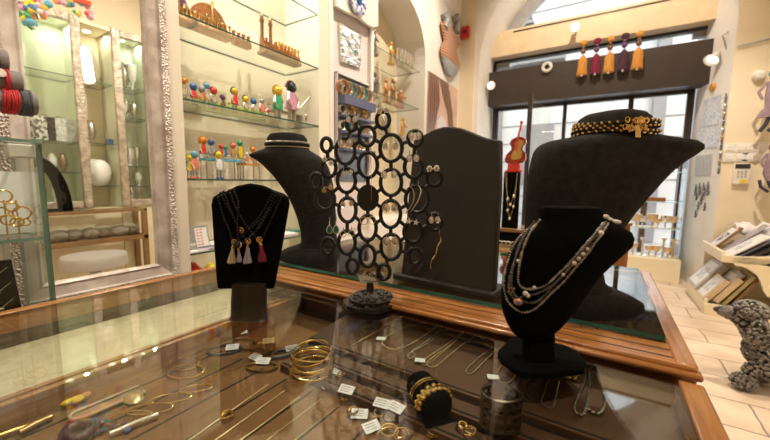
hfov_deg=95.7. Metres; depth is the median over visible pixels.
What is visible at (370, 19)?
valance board
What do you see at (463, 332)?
necklace
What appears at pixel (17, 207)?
bracelet
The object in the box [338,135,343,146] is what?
earring
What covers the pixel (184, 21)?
candelabrum
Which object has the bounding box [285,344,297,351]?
price tag
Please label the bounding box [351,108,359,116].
bracelet
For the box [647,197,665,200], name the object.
wooden block
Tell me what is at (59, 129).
box
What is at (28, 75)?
glass shelf
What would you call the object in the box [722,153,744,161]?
switch plate
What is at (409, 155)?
earring
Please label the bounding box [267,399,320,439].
chain
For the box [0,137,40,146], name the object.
glass shelf
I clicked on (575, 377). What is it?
gold brooch
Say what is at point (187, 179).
glass shelf
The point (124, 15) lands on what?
wall
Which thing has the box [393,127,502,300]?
display board
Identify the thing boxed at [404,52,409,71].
cup
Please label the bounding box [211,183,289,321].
bust
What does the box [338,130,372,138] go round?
shelf
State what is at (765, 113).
doll
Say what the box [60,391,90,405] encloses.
leaf brooch
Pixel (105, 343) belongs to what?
display counter
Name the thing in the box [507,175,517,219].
necklace
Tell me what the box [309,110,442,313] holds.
stand
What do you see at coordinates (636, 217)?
cup
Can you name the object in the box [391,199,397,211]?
earring
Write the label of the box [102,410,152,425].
hoop
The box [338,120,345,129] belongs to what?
bracelet
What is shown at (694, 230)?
wall
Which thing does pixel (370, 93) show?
bracelet
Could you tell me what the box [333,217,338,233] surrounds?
earring
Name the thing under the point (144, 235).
display table
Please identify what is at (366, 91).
bracelet
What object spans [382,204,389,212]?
earring
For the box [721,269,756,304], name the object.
framed print
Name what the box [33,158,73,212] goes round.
arched frame
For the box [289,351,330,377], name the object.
bangle
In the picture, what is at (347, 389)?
price tag
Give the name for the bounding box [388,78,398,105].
statuette
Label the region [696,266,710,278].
print
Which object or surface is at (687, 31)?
window
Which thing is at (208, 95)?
figurine
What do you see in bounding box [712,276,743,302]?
framed print
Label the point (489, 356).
necklace
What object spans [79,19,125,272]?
shelving
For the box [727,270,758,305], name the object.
framed print
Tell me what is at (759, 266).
rack
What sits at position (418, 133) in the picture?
earring
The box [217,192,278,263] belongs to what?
necklace
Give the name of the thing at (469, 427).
ring
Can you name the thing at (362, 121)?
shelf
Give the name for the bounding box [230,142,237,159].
figurine
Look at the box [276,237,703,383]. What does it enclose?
display platform
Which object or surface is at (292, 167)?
bust
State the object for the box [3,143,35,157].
holder
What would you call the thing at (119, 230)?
rough stone
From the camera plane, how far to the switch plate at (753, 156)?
3.71 m
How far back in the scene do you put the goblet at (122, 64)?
4.11 m
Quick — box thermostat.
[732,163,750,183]
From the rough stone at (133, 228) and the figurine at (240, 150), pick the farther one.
the rough stone at (133, 228)
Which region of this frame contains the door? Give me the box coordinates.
[492,89,695,256]
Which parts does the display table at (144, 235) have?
glass, leg, leg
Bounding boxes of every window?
[493,26,707,71]
[497,0,706,69]
[498,0,697,243]
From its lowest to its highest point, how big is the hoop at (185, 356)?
0.009 m
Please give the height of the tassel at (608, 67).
0.503 m
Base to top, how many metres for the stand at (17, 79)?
0.245 m
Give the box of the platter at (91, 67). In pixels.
[81,43,99,83]
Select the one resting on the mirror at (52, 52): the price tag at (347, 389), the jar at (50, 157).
the jar at (50, 157)
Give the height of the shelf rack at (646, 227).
1.361 m
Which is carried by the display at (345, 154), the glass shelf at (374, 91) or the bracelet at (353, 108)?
the bracelet at (353, 108)
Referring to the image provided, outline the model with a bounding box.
[231,28,251,49]
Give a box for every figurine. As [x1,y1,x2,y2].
[182,76,190,103]
[186,154,193,178]
[190,83,198,105]
[190,151,200,178]
[198,85,205,106]
[198,136,208,157]
[202,81,212,107]
[207,138,215,158]
[209,86,218,109]
[214,150,224,178]
[219,144,224,158]
[220,94,225,110]
[223,145,228,158]
[230,86,239,113]
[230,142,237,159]
[237,140,245,162]
[242,95,249,115]
[245,152,248,162]
[250,98,257,116]
[250,146,257,163]
[259,98,265,118]
[272,84,284,121]
[285,80,309,124]
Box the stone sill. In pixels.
[372,213,406,224]
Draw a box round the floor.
[655,278,769,439]
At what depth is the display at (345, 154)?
3.09 m
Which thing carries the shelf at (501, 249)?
attached to the tiered stand at (506, 234)
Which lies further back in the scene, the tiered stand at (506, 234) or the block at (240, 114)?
the tiered stand at (506, 234)
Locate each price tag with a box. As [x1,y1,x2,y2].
[225,344,238,349]
[248,352,261,360]
[255,357,270,363]
[263,337,273,343]
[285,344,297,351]
[328,368,341,374]
[337,384,354,394]
[350,408,367,418]
[361,418,380,433]
[372,397,391,409]
[389,400,405,414]
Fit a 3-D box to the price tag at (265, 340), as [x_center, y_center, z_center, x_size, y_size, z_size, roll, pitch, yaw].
[-0.311,0.323,0.933,0.031,0.006,0.019,-2,7,-19]
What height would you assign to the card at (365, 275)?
0.067 m
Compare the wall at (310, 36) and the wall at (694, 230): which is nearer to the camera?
the wall at (310, 36)
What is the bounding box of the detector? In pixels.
[751,70,766,80]
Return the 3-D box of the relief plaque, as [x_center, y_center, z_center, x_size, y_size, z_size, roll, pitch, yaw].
[-0.298,-1.509,3.058,0.035,0.312,0.317,5,7,32]
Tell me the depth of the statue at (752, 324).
2.11 m
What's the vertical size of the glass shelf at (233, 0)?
0.008 m
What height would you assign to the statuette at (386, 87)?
0.263 m
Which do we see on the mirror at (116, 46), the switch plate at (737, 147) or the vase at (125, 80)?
the vase at (125, 80)
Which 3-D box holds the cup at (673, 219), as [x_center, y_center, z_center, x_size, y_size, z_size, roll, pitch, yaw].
[3.739,0.032,4.528,0.109,0.160,0.107,5,7,32]
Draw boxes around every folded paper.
[190,249,208,253]
[195,247,213,249]
[284,231,297,235]
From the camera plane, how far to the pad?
3.23 m
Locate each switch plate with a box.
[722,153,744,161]
[723,143,748,152]
[742,152,768,161]
[746,142,769,151]
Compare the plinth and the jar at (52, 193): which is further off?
the plinth
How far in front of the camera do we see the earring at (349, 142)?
0.89 m
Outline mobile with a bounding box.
[18,0,93,29]
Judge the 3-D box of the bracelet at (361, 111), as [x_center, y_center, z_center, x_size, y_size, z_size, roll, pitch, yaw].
[-0.234,-0.960,3.154,0.084,0.089,0.032,-3,7,-31]
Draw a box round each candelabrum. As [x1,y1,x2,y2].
[178,0,198,29]
[187,1,234,42]
[257,13,301,67]
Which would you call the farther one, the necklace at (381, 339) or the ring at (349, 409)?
the necklace at (381, 339)
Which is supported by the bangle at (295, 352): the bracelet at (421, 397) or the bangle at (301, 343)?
the bangle at (301, 343)
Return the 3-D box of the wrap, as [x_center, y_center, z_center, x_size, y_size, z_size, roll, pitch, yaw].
[3.896,0.088,3.603,0.420,0.144,0.200,5,7,32]
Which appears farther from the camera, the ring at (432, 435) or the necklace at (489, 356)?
the necklace at (489, 356)
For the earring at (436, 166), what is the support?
hanging from the stand at (369, 300)
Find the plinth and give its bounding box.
[627,251,680,283]
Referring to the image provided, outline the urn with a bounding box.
[90,159,111,185]
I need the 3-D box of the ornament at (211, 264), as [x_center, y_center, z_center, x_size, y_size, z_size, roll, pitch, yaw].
[-0.894,0.342,1.795,0.064,0.245,0.064,5,7,32]
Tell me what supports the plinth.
on the floor
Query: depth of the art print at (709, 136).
4.12 m
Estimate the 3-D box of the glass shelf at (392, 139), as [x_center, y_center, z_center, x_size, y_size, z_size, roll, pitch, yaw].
[-0.012,-0.981,4.067,0.366,0.011,1.170,5,7,32]
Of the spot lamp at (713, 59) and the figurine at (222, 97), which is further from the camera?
the spot lamp at (713, 59)
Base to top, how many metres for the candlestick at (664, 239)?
0.260 m
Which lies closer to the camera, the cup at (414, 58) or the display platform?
the display platform
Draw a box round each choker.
[264,140,309,149]
[570,116,661,136]
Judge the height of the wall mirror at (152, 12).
2.217 m
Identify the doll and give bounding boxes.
[756,72,769,131]
[757,145,769,192]
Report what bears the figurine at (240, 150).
on the bench at (237, 164)
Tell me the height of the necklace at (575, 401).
0.021 m
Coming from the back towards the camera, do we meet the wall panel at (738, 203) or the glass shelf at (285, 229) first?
the wall panel at (738, 203)
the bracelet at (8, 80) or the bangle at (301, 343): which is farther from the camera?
the bracelet at (8, 80)
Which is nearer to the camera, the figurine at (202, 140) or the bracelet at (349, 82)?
the figurine at (202, 140)
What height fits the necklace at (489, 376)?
0.010 m
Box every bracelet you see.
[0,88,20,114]
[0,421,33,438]
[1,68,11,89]
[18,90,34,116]
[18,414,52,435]
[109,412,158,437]
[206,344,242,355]
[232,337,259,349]
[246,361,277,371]
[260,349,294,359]
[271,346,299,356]
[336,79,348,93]
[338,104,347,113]
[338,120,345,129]
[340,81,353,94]
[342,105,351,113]
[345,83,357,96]
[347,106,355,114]
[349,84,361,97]
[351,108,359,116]
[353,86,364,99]
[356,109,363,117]
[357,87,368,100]
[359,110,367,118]
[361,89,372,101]
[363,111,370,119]
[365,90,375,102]
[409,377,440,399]
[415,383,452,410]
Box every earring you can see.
[326,217,332,233]
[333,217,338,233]
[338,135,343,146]
[341,167,345,176]
[346,112,350,122]
[347,136,352,146]
[381,171,386,178]
[382,138,387,149]
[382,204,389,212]
[382,233,389,246]
[391,170,396,177]
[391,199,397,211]
[391,236,398,246]
[392,138,397,149]
[406,150,411,161]
[406,182,414,212]
[408,127,414,139]
[410,181,421,211]
[413,150,418,161]
[415,127,421,139]
[426,165,432,171]
[428,212,433,223]
[430,229,441,268]
[433,164,439,171]
[435,216,440,223]
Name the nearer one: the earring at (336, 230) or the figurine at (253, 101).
the earring at (336, 230)
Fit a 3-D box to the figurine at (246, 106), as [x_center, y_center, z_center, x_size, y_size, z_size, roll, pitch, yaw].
[-0.771,-0.637,1.937,0.029,0.111,0.045,5,7,32]
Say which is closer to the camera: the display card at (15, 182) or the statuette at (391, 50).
the display card at (15, 182)
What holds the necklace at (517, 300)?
hanging from the bust at (533, 353)
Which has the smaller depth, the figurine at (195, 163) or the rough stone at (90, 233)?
the figurine at (195, 163)
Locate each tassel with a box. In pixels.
[576,40,587,76]
[589,38,600,75]
[603,36,614,73]
[617,33,629,71]
[631,31,643,70]
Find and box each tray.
[0,259,21,311]
[68,385,145,421]
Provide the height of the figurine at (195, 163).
0.136 m
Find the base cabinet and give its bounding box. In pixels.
[612,221,632,266]
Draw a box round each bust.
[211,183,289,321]
[249,132,339,267]
[497,206,634,378]
[525,109,704,320]
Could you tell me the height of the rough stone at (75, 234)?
0.133 m
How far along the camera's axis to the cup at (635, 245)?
4.73 m
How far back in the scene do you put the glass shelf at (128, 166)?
4.42 m
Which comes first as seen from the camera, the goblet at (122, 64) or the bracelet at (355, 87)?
the bracelet at (355, 87)
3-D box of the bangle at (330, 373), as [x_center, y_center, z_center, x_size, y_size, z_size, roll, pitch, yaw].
[-0.156,0.321,0.756,0.090,0.012,0.090,5,7,32]
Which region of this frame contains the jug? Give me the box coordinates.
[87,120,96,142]
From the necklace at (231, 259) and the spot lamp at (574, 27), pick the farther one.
the spot lamp at (574, 27)
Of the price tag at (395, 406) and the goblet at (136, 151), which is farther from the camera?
the goblet at (136, 151)
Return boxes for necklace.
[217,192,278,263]
[219,190,273,232]
[222,190,280,264]
[228,189,282,261]
[232,188,276,262]
[352,316,401,344]
[376,323,437,349]
[407,326,449,358]
[415,332,462,365]
[426,332,475,367]
[465,345,497,374]
[487,365,516,383]
[502,214,621,313]
[506,173,517,205]
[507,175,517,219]
[517,378,533,401]
[540,379,559,408]
[572,365,594,416]
[585,364,607,415]
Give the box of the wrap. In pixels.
[733,222,769,234]
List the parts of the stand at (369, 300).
stem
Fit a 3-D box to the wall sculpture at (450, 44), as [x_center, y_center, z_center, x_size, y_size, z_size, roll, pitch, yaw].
[0.926,-2.484,4.873,0.123,0.900,0.730,5,7,32]
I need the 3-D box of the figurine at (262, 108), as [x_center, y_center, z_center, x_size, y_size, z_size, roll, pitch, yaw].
[-0.705,-0.649,2.039,0.026,0.114,0.074,5,8,35]
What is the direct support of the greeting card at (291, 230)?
on the glass shelf at (285, 229)
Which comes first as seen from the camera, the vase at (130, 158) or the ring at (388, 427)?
the ring at (388, 427)
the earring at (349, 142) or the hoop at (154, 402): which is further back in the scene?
the earring at (349, 142)
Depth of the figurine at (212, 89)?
1.77 m
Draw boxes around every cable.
[722,31,728,48]
[737,38,769,46]
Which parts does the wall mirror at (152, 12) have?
frame, frame, frame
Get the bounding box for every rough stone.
[50,230,69,242]
[66,228,82,240]
[81,227,99,239]
[96,225,110,237]
[110,224,128,236]
[124,223,139,234]
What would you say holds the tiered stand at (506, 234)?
on the floor
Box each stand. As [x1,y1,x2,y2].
[0,49,38,114]
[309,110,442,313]
[499,224,524,252]
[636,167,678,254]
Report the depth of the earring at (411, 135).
0.89 m
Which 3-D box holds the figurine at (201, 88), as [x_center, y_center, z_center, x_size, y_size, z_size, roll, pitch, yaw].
[-0.904,-0.613,1.726,0.028,0.105,0.041,5,7,32]
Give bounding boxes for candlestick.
[636,237,646,255]
[657,237,667,257]
[668,239,678,258]
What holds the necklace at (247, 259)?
hanging from the bust at (249, 283)
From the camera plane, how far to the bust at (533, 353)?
0.59 m
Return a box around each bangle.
[57,418,98,439]
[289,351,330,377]
[290,339,331,366]
[290,346,331,368]
[290,359,331,383]
[291,349,333,374]
[291,356,330,373]
[292,347,334,362]
[292,356,333,381]
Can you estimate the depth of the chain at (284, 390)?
0.64 m
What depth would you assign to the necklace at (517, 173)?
3.22 m
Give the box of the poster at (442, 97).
[426,71,457,133]
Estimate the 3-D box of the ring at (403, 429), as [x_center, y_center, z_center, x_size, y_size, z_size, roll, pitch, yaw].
[0.026,0.364,0.593,0.027,0.011,0.025,5,7,32]
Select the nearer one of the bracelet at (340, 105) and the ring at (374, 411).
the ring at (374, 411)
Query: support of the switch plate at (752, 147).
attached to the wall panel at (738, 203)
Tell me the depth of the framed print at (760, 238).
3.32 m
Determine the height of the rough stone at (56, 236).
0.134 m
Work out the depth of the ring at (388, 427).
0.60 m
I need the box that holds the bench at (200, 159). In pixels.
[198,151,240,178]
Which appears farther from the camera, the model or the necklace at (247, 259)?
the model
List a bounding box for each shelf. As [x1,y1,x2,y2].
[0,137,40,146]
[0,232,42,243]
[25,67,72,82]
[31,139,77,144]
[123,86,143,94]
[125,117,145,122]
[128,166,146,167]
[178,11,317,75]
[183,98,318,129]
[187,179,276,180]
[190,229,300,255]
[233,0,317,25]
[338,94,375,112]
[338,114,374,124]
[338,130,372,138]
[338,147,375,153]
[374,44,419,76]
[374,91,418,111]
[377,136,415,141]
[499,244,511,252]
[500,224,524,232]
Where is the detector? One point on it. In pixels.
(759, 75)
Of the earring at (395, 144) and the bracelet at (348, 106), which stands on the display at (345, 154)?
the bracelet at (348, 106)
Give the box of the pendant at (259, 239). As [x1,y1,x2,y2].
[256,236,262,242]
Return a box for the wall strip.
[458,0,476,131]
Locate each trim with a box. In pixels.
[328,0,373,226]
[372,9,396,215]
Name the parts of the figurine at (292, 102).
leg, leg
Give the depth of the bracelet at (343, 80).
2.92 m
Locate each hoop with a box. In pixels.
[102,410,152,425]
[125,402,173,415]
[150,392,192,402]
[166,364,204,379]
[168,356,199,370]
[179,383,214,392]
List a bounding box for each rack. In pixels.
[630,172,686,230]
[687,240,769,323]
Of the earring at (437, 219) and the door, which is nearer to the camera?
the earring at (437, 219)
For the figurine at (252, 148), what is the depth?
2.04 m
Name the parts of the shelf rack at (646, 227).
shelf, shelf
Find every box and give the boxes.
[46,117,75,141]
[106,139,113,143]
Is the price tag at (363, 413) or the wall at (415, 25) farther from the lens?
the wall at (415, 25)
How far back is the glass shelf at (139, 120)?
4.40 m
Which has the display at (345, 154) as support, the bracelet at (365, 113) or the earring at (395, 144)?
the bracelet at (365, 113)
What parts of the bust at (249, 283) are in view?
stem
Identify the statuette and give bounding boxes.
[373,72,379,98]
[374,30,378,56]
[379,109,386,134]
[382,79,390,102]
[387,41,395,65]
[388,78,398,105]
[395,90,405,108]
[400,117,406,136]
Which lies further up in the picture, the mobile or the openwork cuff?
the mobile
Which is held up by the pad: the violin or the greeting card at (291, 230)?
the violin
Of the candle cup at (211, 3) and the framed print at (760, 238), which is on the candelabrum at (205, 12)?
the candle cup at (211, 3)
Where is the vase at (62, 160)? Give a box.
[58,153,67,171]
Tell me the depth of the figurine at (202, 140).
1.78 m
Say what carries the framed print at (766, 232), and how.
on the rack at (759, 266)
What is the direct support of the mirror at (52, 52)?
on the floor
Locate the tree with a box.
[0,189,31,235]
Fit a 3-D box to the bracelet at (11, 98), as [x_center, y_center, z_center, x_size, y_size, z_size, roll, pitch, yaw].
[-1.032,-0.327,0.955,0.074,0.074,0.036,5,7,32]
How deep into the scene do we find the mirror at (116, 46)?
4.16 m
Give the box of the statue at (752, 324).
[713,299,769,390]
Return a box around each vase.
[58,153,67,171]
[122,64,128,90]
[128,147,133,165]
[129,101,137,120]
[130,187,134,197]
[135,172,141,185]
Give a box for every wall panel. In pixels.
[333,0,367,230]
[712,0,769,244]
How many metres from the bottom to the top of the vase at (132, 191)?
0.150 m
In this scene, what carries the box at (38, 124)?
on the mirror at (52, 52)
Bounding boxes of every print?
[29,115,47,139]
[687,257,727,289]
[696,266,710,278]
[696,273,730,300]
[698,125,719,147]
[699,94,722,127]
[704,280,715,290]
[710,226,743,246]
[710,267,745,302]
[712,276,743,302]
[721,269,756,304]
[722,224,768,250]
[725,234,769,255]
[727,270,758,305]
[733,241,752,249]
[734,228,769,255]
[744,244,769,255]
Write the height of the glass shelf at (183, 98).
0.008 m
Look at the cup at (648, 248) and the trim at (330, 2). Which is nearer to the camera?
the trim at (330, 2)
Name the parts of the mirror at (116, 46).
carved frame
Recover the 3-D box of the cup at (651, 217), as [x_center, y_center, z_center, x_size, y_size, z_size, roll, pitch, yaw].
[3.558,0.007,4.639,0.122,0.180,0.120,5,7,32]
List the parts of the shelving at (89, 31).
glass shelf, glass shelf, glass shelf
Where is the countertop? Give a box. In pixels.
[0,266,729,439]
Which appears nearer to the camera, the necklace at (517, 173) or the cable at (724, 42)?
the necklace at (517, 173)
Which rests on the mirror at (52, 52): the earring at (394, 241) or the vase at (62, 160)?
the vase at (62, 160)
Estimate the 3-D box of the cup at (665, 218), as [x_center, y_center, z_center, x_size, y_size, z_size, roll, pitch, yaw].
[3.674,0.021,4.568,0.116,0.170,0.114,5,7,32]
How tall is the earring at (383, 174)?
0.032 m
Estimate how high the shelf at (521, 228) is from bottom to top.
0.030 m
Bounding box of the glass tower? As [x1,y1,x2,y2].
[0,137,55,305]
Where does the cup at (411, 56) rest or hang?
on the glass shelf at (374, 44)
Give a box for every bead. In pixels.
[110,424,116,429]
[124,427,130,433]
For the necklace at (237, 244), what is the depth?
0.81 m
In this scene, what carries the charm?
attached to the stand at (17, 79)
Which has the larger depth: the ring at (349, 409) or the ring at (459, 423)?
the ring at (349, 409)
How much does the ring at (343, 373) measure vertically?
0.009 m
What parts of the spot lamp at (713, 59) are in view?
bulb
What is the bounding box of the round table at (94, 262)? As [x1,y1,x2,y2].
[58,250,128,274]
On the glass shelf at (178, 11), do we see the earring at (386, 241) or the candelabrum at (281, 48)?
the candelabrum at (281, 48)
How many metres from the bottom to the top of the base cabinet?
1.016 m
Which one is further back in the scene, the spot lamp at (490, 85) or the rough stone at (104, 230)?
the spot lamp at (490, 85)
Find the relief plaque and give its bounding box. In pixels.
[338,22,361,67]
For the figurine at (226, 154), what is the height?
0.076 m
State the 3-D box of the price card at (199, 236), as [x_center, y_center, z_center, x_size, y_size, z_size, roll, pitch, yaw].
[-0.921,0.087,1.726,0.031,0.115,0.098,5,7,32]
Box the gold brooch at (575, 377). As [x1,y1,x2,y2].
[565,375,579,379]
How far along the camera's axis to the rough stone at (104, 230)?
3.78 m
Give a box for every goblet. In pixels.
[121,62,124,88]
[124,101,129,119]
[126,64,136,91]
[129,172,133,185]
[132,147,140,165]
[136,187,141,197]
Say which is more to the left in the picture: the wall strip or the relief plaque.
the relief plaque
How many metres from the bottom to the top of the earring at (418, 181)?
0.082 m
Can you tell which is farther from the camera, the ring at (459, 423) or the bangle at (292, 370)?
the bangle at (292, 370)
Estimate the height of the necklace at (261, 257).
0.171 m
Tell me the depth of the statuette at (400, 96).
4.24 m
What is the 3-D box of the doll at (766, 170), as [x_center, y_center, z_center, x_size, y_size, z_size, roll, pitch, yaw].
[3.949,-0.614,3.586,0.192,0.666,0.230,5,7,32]
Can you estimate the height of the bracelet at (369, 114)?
0.089 m
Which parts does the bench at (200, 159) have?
seat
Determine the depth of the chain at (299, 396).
0.64 m
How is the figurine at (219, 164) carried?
on the glass shelf at (187, 179)
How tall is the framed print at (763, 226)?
0.321 m
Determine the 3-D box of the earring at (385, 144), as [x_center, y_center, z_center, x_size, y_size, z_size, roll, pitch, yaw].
[0.002,-0.196,0.897,0.014,0.031,0.013,5,7,32]
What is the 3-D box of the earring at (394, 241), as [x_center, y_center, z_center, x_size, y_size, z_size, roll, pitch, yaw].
[0.027,0.052,0.923,0.019,0.038,0.015,5,7,32]
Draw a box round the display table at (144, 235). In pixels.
[38,207,149,266]
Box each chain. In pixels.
[189,384,267,439]
[215,390,284,439]
[241,396,299,439]
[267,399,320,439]
[295,404,339,439]
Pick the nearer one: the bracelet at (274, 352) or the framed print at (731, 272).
the bracelet at (274, 352)
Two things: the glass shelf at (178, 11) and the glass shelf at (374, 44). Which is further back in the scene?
the glass shelf at (374, 44)
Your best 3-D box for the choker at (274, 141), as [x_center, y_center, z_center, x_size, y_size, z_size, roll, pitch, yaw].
[-0.385,-0.293,1.375,0.176,0.026,0.146,0,6,-3]
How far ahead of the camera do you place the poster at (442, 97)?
4.75 m
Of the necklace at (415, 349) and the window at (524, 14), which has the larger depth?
the window at (524, 14)
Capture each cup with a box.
[210,1,213,28]
[396,48,402,67]
[400,50,405,69]
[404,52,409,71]
[407,55,412,72]
[410,57,415,74]
[628,242,637,254]
[632,213,641,226]
[639,216,646,226]
[645,245,652,255]
[647,213,658,227]
[652,245,660,256]
[654,218,661,227]
[660,215,670,228]
[664,247,672,256]
[669,216,678,228]
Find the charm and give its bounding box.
[0,69,6,77]
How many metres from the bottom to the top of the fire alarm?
0.170 m
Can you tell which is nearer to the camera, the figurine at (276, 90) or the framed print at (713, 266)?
the figurine at (276, 90)
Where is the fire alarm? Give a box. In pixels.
[461,26,469,39]
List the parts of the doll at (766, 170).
leg, arm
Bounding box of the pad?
[501,172,520,228]
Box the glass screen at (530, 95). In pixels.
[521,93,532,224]
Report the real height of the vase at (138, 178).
0.170 m
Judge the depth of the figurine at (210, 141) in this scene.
1.82 m
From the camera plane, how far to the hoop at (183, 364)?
0.78 m
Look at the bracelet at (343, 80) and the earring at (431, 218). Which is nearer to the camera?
the earring at (431, 218)
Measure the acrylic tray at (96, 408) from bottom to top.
0.010 m
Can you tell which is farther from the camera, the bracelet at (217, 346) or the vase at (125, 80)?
the vase at (125, 80)
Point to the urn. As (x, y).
(101, 173)
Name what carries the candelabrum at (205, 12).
on the glass shelf at (178, 11)
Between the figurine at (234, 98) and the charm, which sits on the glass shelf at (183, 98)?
the figurine at (234, 98)
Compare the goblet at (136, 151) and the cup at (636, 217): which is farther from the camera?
the cup at (636, 217)
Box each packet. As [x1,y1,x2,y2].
[695,155,703,174]
[703,154,712,174]
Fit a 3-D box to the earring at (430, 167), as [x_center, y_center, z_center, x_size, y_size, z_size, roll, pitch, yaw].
[0.115,-0.133,0.902,0.014,0.019,0.014,-6,9,-45]
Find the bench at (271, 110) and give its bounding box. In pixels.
[267,103,301,127]
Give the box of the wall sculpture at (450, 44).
[440,11,460,76]
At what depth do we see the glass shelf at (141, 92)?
4.36 m
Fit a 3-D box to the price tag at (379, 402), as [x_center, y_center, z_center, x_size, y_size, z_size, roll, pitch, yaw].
[-0.005,0.341,0.649,0.031,0.006,0.019,3,7,20]
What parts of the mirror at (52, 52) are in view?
carved frame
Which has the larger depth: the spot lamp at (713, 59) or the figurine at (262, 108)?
the spot lamp at (713, 59)
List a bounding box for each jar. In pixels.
[47,153,56,165]
[51,189,55,200]
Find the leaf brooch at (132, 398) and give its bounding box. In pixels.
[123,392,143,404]
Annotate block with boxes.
[196,98,266,121]
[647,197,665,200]
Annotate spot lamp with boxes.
[487,81,494,89]
[570,22,579,34]
[703,49,720,65]
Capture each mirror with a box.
[0,0,179,306]
[19,3,96,282]
[97,27,154,267]
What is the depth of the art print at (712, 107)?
4.11 m
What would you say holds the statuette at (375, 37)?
on the glass shelf at (374, 44)
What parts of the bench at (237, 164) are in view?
seat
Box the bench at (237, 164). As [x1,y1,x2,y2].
[236,157,259,179]
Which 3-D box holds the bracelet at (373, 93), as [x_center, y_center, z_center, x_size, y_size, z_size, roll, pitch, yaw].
[-0.138,-1.154,3.282,0.113,0.125,0.032,-3,7,-31]
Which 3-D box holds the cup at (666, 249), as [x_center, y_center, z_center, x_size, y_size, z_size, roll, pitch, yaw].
[3.704,0.425,4.567,0.095,0.140,0.094,5,7,32]
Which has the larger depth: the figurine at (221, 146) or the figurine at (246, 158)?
the figurine at (246, 158)
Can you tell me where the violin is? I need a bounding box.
[504,121,526,171]
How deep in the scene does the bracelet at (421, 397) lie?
0.61 m
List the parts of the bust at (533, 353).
stem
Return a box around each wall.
[0,0,328,273]
[40,0,140,205]
[337,0,461,241]
[472,0,739,138]
[678,0,739,282]
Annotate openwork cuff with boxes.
[479,384,522,435]
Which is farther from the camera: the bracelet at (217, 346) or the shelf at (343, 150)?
the shelf at (343, 150)
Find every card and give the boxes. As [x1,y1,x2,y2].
[0,171,33,234]
[189,225,209,249]
[285,229,299,231]
[357,261,384,284]
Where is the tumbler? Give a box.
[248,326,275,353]
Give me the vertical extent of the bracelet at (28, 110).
0.074 m
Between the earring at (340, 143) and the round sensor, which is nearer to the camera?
the earring at (340, 143)
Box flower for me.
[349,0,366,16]
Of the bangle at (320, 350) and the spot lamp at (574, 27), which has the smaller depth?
the bangle at (320, 350)
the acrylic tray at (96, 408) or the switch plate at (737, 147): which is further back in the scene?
the switch plate at (737, 147)
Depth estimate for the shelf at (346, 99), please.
3.03 m
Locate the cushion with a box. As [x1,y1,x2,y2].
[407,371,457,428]
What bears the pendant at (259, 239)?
on the necklace at (261, 257)
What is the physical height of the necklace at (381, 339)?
0.017 m
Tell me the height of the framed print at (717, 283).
0.253 m
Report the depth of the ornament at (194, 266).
1.70 m
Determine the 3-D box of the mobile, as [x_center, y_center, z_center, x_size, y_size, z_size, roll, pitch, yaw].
[-2.727,-2.630,2.809,0.090,2.197,0.532,5,7,32]
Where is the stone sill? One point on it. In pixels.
(388, 217)
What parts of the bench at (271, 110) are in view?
seat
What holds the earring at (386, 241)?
hanging from the stand at (369, 300)
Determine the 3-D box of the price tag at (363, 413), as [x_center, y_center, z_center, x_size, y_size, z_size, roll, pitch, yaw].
[-0.047,0.358,0.645,0.031,0.006,0.019,1,6,3]
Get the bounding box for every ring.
[219,410,233,419]
[336,371,344,376]
[339,394,349,400]
[346,406,358,414]
[372,408,384,417]
[378,423,398,436]
[384,413,394,420]
[393,427,408,439]
[426,431,436,437]
[456,421,467,429]
[462,425,476,436]
[541,62,552,72]
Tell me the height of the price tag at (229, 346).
0.006 m
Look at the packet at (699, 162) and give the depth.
4.33 m
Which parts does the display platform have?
panel, rail, glass, rail, panel, pane, panel, rail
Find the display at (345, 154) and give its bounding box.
[334,71,375,180]
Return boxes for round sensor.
[709,83,715,91]
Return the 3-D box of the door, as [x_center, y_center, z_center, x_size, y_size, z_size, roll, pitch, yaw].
[2.894,-0.555,5.307,2.585,2.510,0.144,5,7,32]
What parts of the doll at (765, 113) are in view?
arm, leg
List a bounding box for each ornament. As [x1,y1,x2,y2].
[191,262,201,270]
[204,262,215,268]
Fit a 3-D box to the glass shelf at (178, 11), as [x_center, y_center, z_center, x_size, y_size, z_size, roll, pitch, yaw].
[-0.783,-0.941,1.941,0.295,0.008,0.868,5,7,32]

